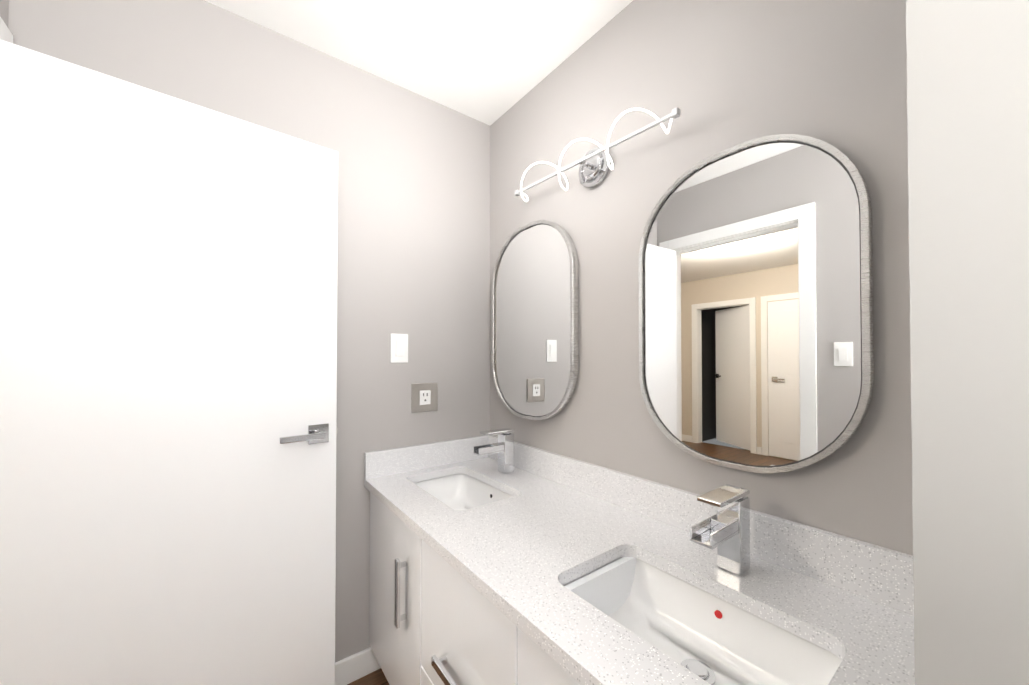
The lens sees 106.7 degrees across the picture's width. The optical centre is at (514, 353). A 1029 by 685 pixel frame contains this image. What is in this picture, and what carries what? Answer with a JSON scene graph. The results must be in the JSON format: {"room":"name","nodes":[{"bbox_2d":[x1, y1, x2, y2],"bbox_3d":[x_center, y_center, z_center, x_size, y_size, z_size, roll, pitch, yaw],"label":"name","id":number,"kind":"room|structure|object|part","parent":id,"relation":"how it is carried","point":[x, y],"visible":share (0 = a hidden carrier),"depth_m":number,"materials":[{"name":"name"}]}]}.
{"room":"bathroom","nodes":[
{"label":"bathroom","id":0,"kind":"room"},
{"bbox_2d":[0,0,8,26],"bbox_3d":[-0.487,0.111,-0.228,0.127,2.577,2.979,1,-1,-37],"label":"wall","id":1,"kind":"structure","parent":0,"point":[4,10],"depth_m":0.99,"materials":[{"name":"paint"}]},
{"bbox_2d":[0,17,12,42],"bbox_3d":[-1.095,0.287,0.569,0.165,2.245,0.919,1,-1,-37],"label":"door frame","id":2,"kind":"structure","parent":1,"relation":"attached to","point":[6,34],"depth_m":0.96,"materials":[{"name":"white paint"}]},
{"bbox_2d":[8,0,489,661],"bbox_3d":[-0.768,0.133,1.507,1.775,2.577,0.127,1,-1,-37],"label":"wall","id":3,"kind":"structure","parent":0,"point":[412,216],"depth_m":1.55,"materials":[{"name":"paint"}]},
{"bbox_2d":[0,39,337,684],"bbox_3d":[-0.942,0.265,1.143,0.782,2.005,0.151,1,-1,-41],"label":"door","id":4,"kind":"structure","parent":3,"relation":"in","point":[168,350],"depth_m":1.07,"materials":[{"name":"white paint"}]},
{"bbox_3d":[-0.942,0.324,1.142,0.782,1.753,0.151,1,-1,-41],"label":"handle","id":5,"kind":"part","parent":4,"relation":"part of","materials":[{"name":"silver metal"}]},
{"bbox_2d":[335,647,380,684],"bbox_3d":[-0.717,1.235,1.443,1.498,0.097,0.015,1,-1,-37],"label":"baseboard","id":6,"kind":"structure","parent":3,"relation":"attached to","point":[356,666],"depth_m":1.49,"materials":[{"name":"white paint"}]},
{"bbox_2d":[390,333,407,362],"bbox_3d":[-0.489,-0.024,1.632,0.076,0.124,0.013,1,-1,-37],"label":"light switch","id":7,"kind":"object","parent":3,"relation":"attached to","point":[398,348],"visible":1,"depth_m":1.63,"materials":[{"name":"white plastic"}]},
{"bbox_2d":[411,383,437,412],"bbox_3d":[-0.398,0.193,1.700,0.124,0.126,0.010,1,-1,-37],"label":"outlet","id":8,"kind":"object","parent":3,"relation":"attached to","point":[424,397],"visible":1,"depth_m":1.70,"materials":[{"name":"grey plastic"}]},
{"bbox_2d":[364,435,487,478],"bbox_3d":[-0.367,0.452,1.711,0.584,0.106,0.021,1,-1,-37],"label":"backsplash","id":9,"kind":"structure","parent":3,"relation":"attached to","point":[392,461],"depth_m":1.66,"materials":[{"name":"white stone"}]},
{"bbox_2d":[347,668,388,684],"bbox_3d":[-1.880,1.296,0.372,4.901,0.053,5.640,1,-1,-37],"label":"floor","id":10,"kind":"structure","parent":0,"point":[377,677],"depth_m":1.50,"materials":[{"name":"brown wood"}]},
{"bbox_2d":[365,487,587,684],"bbox_3d":[0.097,0.904,1.100,0.618,0.750,1.546,1,-1,-37],"label":"bathroom vanity","id":11,"kind":"object","parent":10,"relation":"on","point":[429,624],"depth_m":1.06,"materials":[{"name":"white wood"}]},
{"bbox_3d":[-0.152,0.855,0.947,0.034,0.402,0.726,1,-1,-37],"label":"handle","id":12,"kind":"part","parent":11,"relation":"part of","materials":[{"name":"silver metal"}]},
{"bbox_2d":[364,459,914,684],"bbox_3d":[0.102,0.513,1.109,0.606,0.032,1.546,1,-1,-37],"label":"countertop","id":13,"kind":"structure","parent":11,"relation":"on","point":[516,549],"depth_m":0.85,"materials":[{"name":"white stone"}]},
{"bbox_2d":[412,467,515,510],"bbox_3d":[-0.207,0.592,1.469,0.338,0.139,0.517,1,-1,-37],"label":"sink","id":14,"kind":"object","parent":13,"relation":"in","point":[461,489],"depth_m":1.65,"materials":[{"name":"white ceramic"}]},
{"bbox_2d":[473,428,513,473],"bbox_3d":[-0.085,0.412,1.594,0.175,0.182,0.052,1,-1,-37],"label":"faucet","id":15,"kind":"object","parent":13,"relation":"on","point":[503,447],"visible":1,"depth_m":1.60,"materials":[{"name":"silver metal"}]},
{"bbox_2d":[556,547,847,684],"bbox_3d":[0.327,0.582,0.747,0.337,0.139,0.517,1,-1,-37],"label":"sink","id":16,"kind":"object","parent":13,"relation":"in","point":[722,638],"depth_m":0.83,"materials":[{"name":"white ceramic"}]},
{"bbox_2d":[690,484,749,575],"bbox_3d":[0.457,0.403,0.847,0.175,0.182,0.052,1,-1,-37],"label":"faucet","id":17,"kind":"object","parent":13,"relation":"on","point":[725,530],"visible":1,"depth_m":0.85,"materials":[{"name":"silver metal"}]},
{"bbox_2d":[205,0,632,125],"bbox_3d":[-1.880,-1.196,0.404,4.901,0.053,5.640,1,-1,-37],"label":"ceiling","id":18,"kind":"structure","parent":0,"point":[489,62],"depth_m":1.40,"materials":[{"name":"paint"}]},
{"bbox_2d":[490,0,912,554],"bbox_3d":[0.827,0.123,0.767,0.127,2.577,2.979,1,-1,-37],"label":"wall","id":19,"kind":"structure","parent":0,"point":[722,75],"depth_m":1.08,"materials":[{"name":"paint"}]},
{"bbox_2d":[491,220,578,419],"bbox_3d":[0.064,-0.138,1.640,0.032,0.829,0.539,1,-1,-37],"label":"mirror","id":20,"kind":"object","parent":19,"relation":"attached to","point":[535,352],"visible":1,"depth_m":1.60,"materials":[{"name":"silver metal"}]},
{"bbox_2d":[515,107,680,201],"bbox_3d":[0.231,-0.665,1.326,0.152,0.150,0.725,1,-1,-37],"label":"sconce","id":21,"kind":"object","parent":19,"relation":"attached to","point":[595,165],"visible":1,"depth_m":1.33,"materials":[{"name":"silver metal"}]},
{"bbox_2d":[488,435,913,614],"bbox_3d":[0.335,0.447,1.286,0.021,0.106,1.546,1,-1,-37],"label":"backsplash","id":22,"kind":"structure","parent":19,"relation":"attached to","point":[882,574],"depth_m":0.90,"materials":[{"name":"white stone"}]},
{"bbox_2d":[638,134,873,472],"bbox_3d":[0.559,-0.118,0.986,0.032,0.816,0.533,1,-1,-37],"label":"mirror","id":23,"kind":"object","parent":19,"relation":"attached to","point":[755,278],"visible":0.96,"depth_m":0.93,"materials":[{"name":"silver metal"}]},
{"bbox_2d":[906,0,1028,684],"bbox_3d":[0.950,0.113,-0.034,0.644,2.577,1.299,1,-1,-37],"label":"wall","id":24,"kind":"structure","parent":0,"point":[968,118],"depth_m":0.27,"materials":[{"name":"paint"}]}
]}

